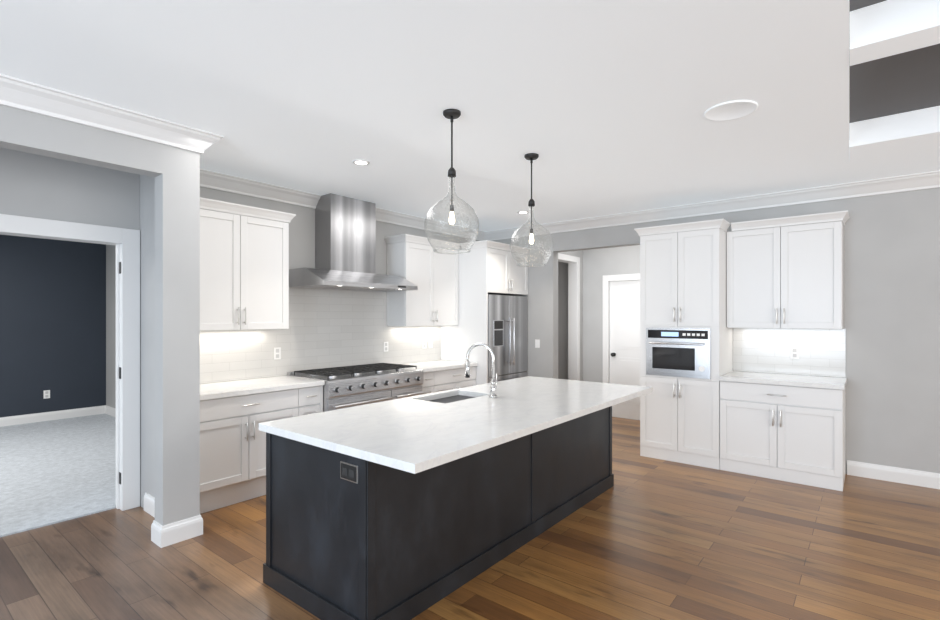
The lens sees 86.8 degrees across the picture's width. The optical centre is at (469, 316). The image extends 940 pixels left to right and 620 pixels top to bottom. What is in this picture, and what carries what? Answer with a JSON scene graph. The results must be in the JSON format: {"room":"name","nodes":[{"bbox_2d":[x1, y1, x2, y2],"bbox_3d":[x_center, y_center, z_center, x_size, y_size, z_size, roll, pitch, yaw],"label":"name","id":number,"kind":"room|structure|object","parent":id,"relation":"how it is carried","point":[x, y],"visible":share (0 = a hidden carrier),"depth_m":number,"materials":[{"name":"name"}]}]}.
{"room":"kitchen","nodes":[
{"label":"kitchen","id":0,"kind":"room"},
{"bbox_2d":[0,235,105,416],"bbox_3d":[-7.376,0.126,5.620,0.140,2.757,5.900,0,0,39],"label":"wall","id":1,"kind":"structure","parent":0,"point":[52,316],"depth_m":7.17,"materials":[{"name":"paint"}]},
{"bbox_2d":[44,390,49,398],"bbox_3d":[-6.070,1.114,7.123,0.008,0.116,0.072,0,0,39],"label":"outlet","id":2,"kind":"object","parent":1,"relation":"attached to","point":[46,393],"visible":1,"depth_m":7.12,"materials":[{"name":"white plastic"}]},
{"bbox_2d":[0,405,104,426],"bbox_3d":[-7.394,1.437,5.474,0.016,0.135,5.650,0,0,39],"label":"baseboard","id":3,"kind":"structure","parent":1,"relation":"attached to","point":[54,415],"depth_m":7.15,"materials":[{"name":"white wood"}]},
{"bbox_2d":[0,414,115,536],"bbox_3d":[-5.615,1.528,4.202,4.783,0.072,5.900,0,0,39],"label":"floor","id":4,"kind":"structure","parent":0,"point":[56,471],"depth_m":4.79,"materials":[{"name":"grey carpet"}]},
{"bbox_2d":[0,105,199,525],"bbox_3d":[-3.803,0.126,1.137,0.140,2.757,6.000,0,0,39],"label":"wall","id":5,"kind":"structure","parent":0,"point":[174,172],"depth_m":3.30,"materials":[{"name":"grey paint"}]},
{"bbox_2d":[0,74,223,154],"bbox_3d":[-3.638,-1.191,1.140,0.112,0.124,6.012,0,0,39],"label":"crown molding","id":6,"kind":"structure","parent":5,"relation":"attached to","point":[16,93],"depth_m":2.93,"materials":[{"name":"white wood"}]},
{"bbox_2d":[157,515,202,547],"bbox_3d":[-1.939,1.437,3.340,0.031,0.135,0.262,0,0,39],"label":"baseboard","id":7,"kind":"structure","parent":5,"relation":"attached to","point":[173,533],"depth_m":3.31,"materials":[{"name":"white wood"}]},
{"bbox_2d":[106,245,115,408],"bbox_3d":[-3.818,0.126,6.311,4.533,2.757,0.140,0,0,39],"label":"wall","id":8,"kind":"structure","parent":0,"point":[110,325],"depth_m":7.49,"materials":[{"name":"grey paint"}]},
{"bbox_2d":[105,405,115,416],"bbox_3d":[-3.856,1.437,6.241,4.505,0.135,0.016,0,0,39],"label":"baseboard","id":9,"kind":"structure","parent":8,"relation":"attached to","point":[111,411],"depth_m":7.50,"materials":[{"name":"white wood"}]},
{"bbox_2d":[140,175,154,507],"bbox_3d":[-2.301,0.126,3.734,0.779,2.757,0.070,0,0,39],"label":"wall","id":10,"kind":"structure","parent":0,"point":[147,334],"depth_m":3.85,"materials":[{"name":"grey paint"}]},
{"bbox_2d":[144,492,158,524],"bbox_3d":[-2.285,1.437,3.651,0.650,0.135,0.040,0,0,39],"label":"baseboard","id":11,"kind":"structure","parent":10,"relation":"attached to","point":[149,501],"depth_m":3.78,"materials":[{"name":"white wood"}]},
{"bbox_2d":[0,147,477,383],"bbox_3d":[-2.672,0.126,4.008,0.140,2.757,9.290,0,0,39],"label":"wall","id":12,"kind":"structure","parent":0,"point":[39,186],"depth_m":3.74,"materials":[{"name":"grey paint"}]},
{"bbox_2d":[0,214,139,510],"bbox_3d":[-3.016,0.409,3.565,0.160,2.190,1.080,0,0,39],"label":"door frame","id":13,"kind":"structure","parent":12,"relation":"attached to","point":[125,241],"depth_m":3.87,"materials":[{"name":"white wood"}]},
{"bbox_2d":[200,197,295,330],"bbox_3d":[-2.097,-0.418,4.309,0.372,1.065,1.075,0,0,39],"label":"upper cabinet","id":14,"kind":"object","parent":12,"relation":"attached to","point":[244,272],"visible":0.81,"depth_m":4.26,"materials":[{"name":"white wood"}]},
{"bbox_2d":[274,347,280,359],"bbox_3d":[-1.883,0.359,4.856,0.008,0.116,0.072,0,0,39],"label":"electrical outlet","id":15,"kind":"object","parent":12,"relation":"attached to","point":[277,352],"visible":1,"depth_m":4.85,"materials":[{"name":"white plastic"}]},
{"bbox_2d":[200,287,440,383],"bbox_3d":[-1.490,0.143,5.357,0.008,0.878,3.474,0,0,39],"label":"backsplash","id":16,"kind":"structure","parent":12,"relation":"attached to","point":[329,328],"depth_m":5.23,"materials":[{"name":"tile"}]},
{"bbox_2d":[200,170,483,240],"bbox_3d":[-1.181,-1.191,5.657,0.112,0.124,4.330,0,0,39],"label":"crown molding","id":17,"kind":"structure","parent":12,"relation":"attached to","point":[208,179],"depth_m":4.91,"materials":[{"name":"white wood"}]},
{"bbox_2d":[289,193,417,291],"bbox_3d":[-1.200,-0.773,5.242,0.598,0.954,1.230,0,0,39],"label":"range hood","id":18,"kind":"object","parent":12,"relation":"attached to","point":[345,243],"visible":0.98,"depth_m":5.15,"materials":[{"name":"silver metal"}]},
{"bbox_2d":[384,342,387,351],"bbox_3d":[-1.005,0.359,5.946,0.008,0.116,0.072,0,0,39],"label":"electrical outlet","id":19,"kind":"object","parent":12,"relation":"attached to","point":[385,346],"visible":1,"depth_m":5.94,"materials":[{"name":"white plastic"}]},
{"bbox_2d":[384,234,460,325],"bbox_3d":[-0.571,-0.418,6.204,0.372,1.065,0.997,0,0,39],"label":"upper cabinet","id":20,"kind":"object","parent":12,"relation":"attached to","point":[433,276],"visible":0.83,"depth_m":5.99,"materials":[{"name":"white wood"}]},
{"bbox_2d":[429,339,432,347],"bbox_3d":[-0.515,0.354,6.553,0.009,0.116,0.072,0,0,39],"label":"light switch","id":21,"kind":"object","parent":12,"relation":"attached to","point":[430,343],"visible":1,"depth_m":6.55,"materials":[{"name":"white plastic"}]},
{"bbox_2d":[0,417,939,619],"bbox_3d":[0.615,1.534,1.880,11.400,0.060,12.700,0,0,39],"label":"floor","id":22,"kind":"structure","parent":0,"point":[645,538],"depth_m":3.05,"materials":[{"name":"brown wood"}]},
{"bbox_2d":[200,375,324,513],"bbox_3d":[-1.948,1.044,4.269,0.654,0.920,1.199,0,0,39],"label":"base cabinet","id":23,"kind":"object","parent":22,"relation":"on","point":[233,414],"visible":0.6,"depth_m":3.99,"materials":[{"name":"white wood"}]},
{"bbox_2d":[287,363,423,411],"bbox_3d":[-1.145,1.022,5.182,0.741,0.964,1.222,0,0,39],"label":"range","id":24,"kind":"object","parent":22,"relation":"on","point":[351,386],"visible":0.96,"depth_m":4.93,"materials":[{"name":"silver metal"}]},
{"bbox_2d":[263,408,613,619],"bbox_3d":[0.054,1.072,3.614,0.902,0.864,2.787,0,0,39],"label":"kitchen island","id":25,"kind":"object","parent":22,"relation":"on","point":[409,508],"depth_m":2.64,"materials":[{"name":"black wood"}]},
{"bbox_2d":[259,376,652,475],"bbox_3d":[0.182,0.620,3.510,1.240,0.040,2.835,0,0,39],"label":"island countertop","id":26,"kind":"structure","parent":25,"relation":"on","point":[414,434],"depth_m":2.87,"materials":[{"name":"white stone"}]},
{"bbox_2d":[431,392,470,403],"bbox_3d":[-0.131,0.750,3.740,0.371,0.244,0.576,0,0,39],"label":"sink","id":27,"kind":"object","parent":26,"relation":"in","point":[458,395],"depth_m":3.88,"materials":[{"name":"silver metal"}]},
{"bbox_2d":[465,343,497,397],"bbox_3d":[0.098,0.396,3.743,0.254,0.402,0.145,0,0,39],"label":"faucet","id":28,"kind":"object","parent":26,"relation":"on","point":[493,382],"visible":1,"depth_m":3.69,"materials":[{"name":"silver metal"}]},
{"bbox_2d":[403,360,477,394],"bbox_3d":[-0.474,1.044,6.099,0.654,0.920,1.039,0,0,39],"label":"base cabinet","id":29,"kind":"object","parent":22,"relation":"on","point":[441,375],"visible":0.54,"depth_m":5.94,"materials":[{"name":"white wood"}]},
{"bbox_2d":[441,240,529,384],"bbox_3d":[0.212,0.277,6.813,0.827,2.455,1.015,0,0,39],"label":"enclosure","id":30,"kind":"object","parent":22,"relation":"on","point":[484,270],"visible":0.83,"depth_m":6.41,"materials":[{"name":"white wood"}]},
{"bbox_2d":[488,294,527,382],"bbox_3d":[0.259,0.612,6.821,0.796,1.785,0.910,0,0,39],"label":"refrigerator","id":31,"kind":"object","parent":22,"relation":"on","point":[507,329],"visible":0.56,"depth_m":6.58,"materials":[{"name":"grey metal"}]},
{"bbox_2d":[634,219,732,469],"bbox_3d":[2.314,0.277,5.334,0.874,2.455,0.683,0,0,39],"label":"tall cabinet","id":32,"kind":"object","parent":22,"relation":"on","point":[686,347],"visible":1,"depth_m":5.09,"materials":[{"name":"white wood"}]},
{"bbox_2d":[719,371,846,490],"bbox_3d":[3.012,1.044,4.790,0.978,0.920,0.654,0,0,39],"label":"base cabinet","id":33,"kind":"object","parent":22,"relation":"on","point":[787,427],"visible":1,"depth_m":4.55,"materials":[{"name":"white wood"}]},
{"bbox_2d":[0,0,939,231],"bbox_3d":[-0.592,-1.355,2.852,14.500,0.203,12.700,0,0,39],"label":"ceiling","id":34,"kind":"structure","parent":0,"point":[599,107],"depth_m":2.75,"materials":[{"name":"white paint"}]},
{"bbox_2d":[353,159,369,164],"bbox_3d":[-0.881,-1.248,4.023,0.136,0.008,0.136,0,0,39],"label":"recessed light","id":35,"kind":"object","parent":34,"relation":"in","point":[361,162],"visible":0.96,"depth_m":4.02,"materials":[{"name":"white"}]},
{"bbox_2d":[424,109,478,253],"bbox_3d":[-0.111,-0.825,3.043,0.338,0.855,0.338,0,0,39],"label":"pendant light","id":36,"kind":"object","parent":34,"relation":"hanging from","point":[451,114],"visible":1,"depth_m":3.03,"materials":[{"name":"clear glass"}]},
{"bbox_2d":[510,153,553,266],"bbox_3d":[0.477,-0.825,3.853,0.338,0.855,0.338,0,0,39],"label":"pendant light","id":37,"kind":"object","parent":34,"relation":"hanging from","point":[531,157],"visible":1,"depth_m":3.84,"materials":[{"name":"clear glass"}]},
{"bbox_2d":[704,100,757,120],"bbox_3d":[1.581,-1.248,3.015,0.292,0.008,0.292,0,0,39],"label":"ceiling speaker","id":38,"kind":"object","parent":34,"relation":"attached to","point":[730,110],"visible":0.96,"depth_m":3.00},
{"bbox_2d":[849,0,939,161],"bbox_3d":[2.066,-1.337,-1.318,5.129,0.176,9.538,0,0,39],"label":"ceiling beam","id":39,"kind":"structure","parent":34,"relation":"attached to","point":[886,28],"depth_m":2.32,"materials":[{"name":"white paint"}]},
{"bbox_2d":[558,250,582,380],"bbox_3d":[1.380,0.126,7.357,0.140,2.757,1.008,0,0,39],"label":"wall","id":40,"kind":"structure","parent":0,"point":[579,253],"depth_m":7.67,"materials":[{"name":"grey paint"}]},
{"bbox_2d":[558,253,579,380],"bbox_3d":[1.359,0.299,7.316,0.158,2.410,0.840,0,0,39],"label":"door frame","id":41,"kind":"structure","parent":40,"relation":"attached to","point":[573,262],"depth_m":7.57,"materials":[{"name":"white wood"}]},
{"bbox_2d":[558,245,639,382],"bbox_3d":[1.655,0.126,7.873,5.500,2.757,0.140,0,0,39],"label":"wall","id":42,"kind":"structure","parent":0,"point":[598,264],"depth_m":7.61,"materials":[{"name":"grey paint"}]},
{"bbox_2d":[603,273,639,382],"bbox_3d":[2.422,0.442,7.244,0.965,2.125,0.158,0,0,39],"label":"door frame","id":43,"kind":"structure","parent":42,"relation":"attached to","point":[607,279],"depth_m":7.45,"materials":[{"name":"white wood"}]},
{"bbox_2d":[610,280,639,419],"bbox_3d":[2.390,0.485,7.204,0.779,2.022,0.111,0,0,39],"label":"door","id":44,"kind":"structure","parent":42,"relation":"in","point":[624,332],"depth_m":7.30,"materials":[{"name":"white wood"}]},
{"bbox_2d":[488,187,939,473],"bbox_3d":[3.962,0.126,4.539,9.524,2.757,0.140,0,0,39],"label":"wall","id":45,"kind":"structure","parent":0,"point":[891,283],"depth_m":4.59,"materials":[{"name":"grey paint"}]},
{"bbox_2d":[535,339,539,347],"bbox_3d":[0.933,0.374,6.882,0.072,0.116,0.009,0,0,39],"label":"light switch","id":46,"kind":"object","parent":45,"relation":"attached to","point":[537,343],"visible":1,"depth_m":6.88,"materials":[{"name":"white plastic"}]},
{"bbox_2d":[484,170,939,240],"bbox_3d":[3.843,-1.191,4.473,9.425,0.124,0.112,0,0,39],"label":"crown molding","id":47,"kind":"structure","parent":45,"relation":"attached to","point":[927,180],"depth_m":5.21,"materials":[{"name":"white wood"}]},
{"bbox_2d":[727,210,848,328],"bbox_3d":[3.107,-0.418,4.895,0.996,1.065,0.372,0,0,39],"label":"upper cabinet","id":48,"kind":"object","parent":45,"relation":"attached to","point":[787,276],"visible":1,"depth_m":4.77,"materials":[{"name":"white wood"}]},
{"bbox_2d":[733,328,845,377],"bbox_3d":[3.212,0.349,5.048,0.966,0.466,0.008,0,0,39],"label":"backsplash","id":49,"kind":"structure","parent":45,"relation":"attached to","point":[822,352],"depth_m":5.03,"materials":[{"name":"tile"}]},
{"bbox_2d":[790,347,798,358],"bbox_3d":[3.265,0.364,4.994,0.072,0.116,0.008,0,0,39],"label":"electrical outlet","id":50,"kind":"object","parent":45,"relation":"attached to","point":[794,352],"visible":1,"depth_m":4.99,"materials":[{"name":"white plastic"}]},
{"bbox_2d":[847,460,939,488],"bbox_3d":[5.569,1.437,3.144,5.070,0.135,0.016,0,0,39],"label":"baseboard","id":51,"kind":"structure","parent":45,"relation":"attached to","point":[854,468],"depth_m":4.51,"materials":[{"name":"white wood"}]},
{"bbox_2d":[849,0,939,122],"bbox_3d":[2.065,-1.441,-1.318,5.130,0.030,9.539,0,0,39],"label":"ceiling","id":52,"kind":"structure","parent":0,"point":[908,81],"depth_m":3.04,"materials":[{"name":"grey paint"}]}
]}

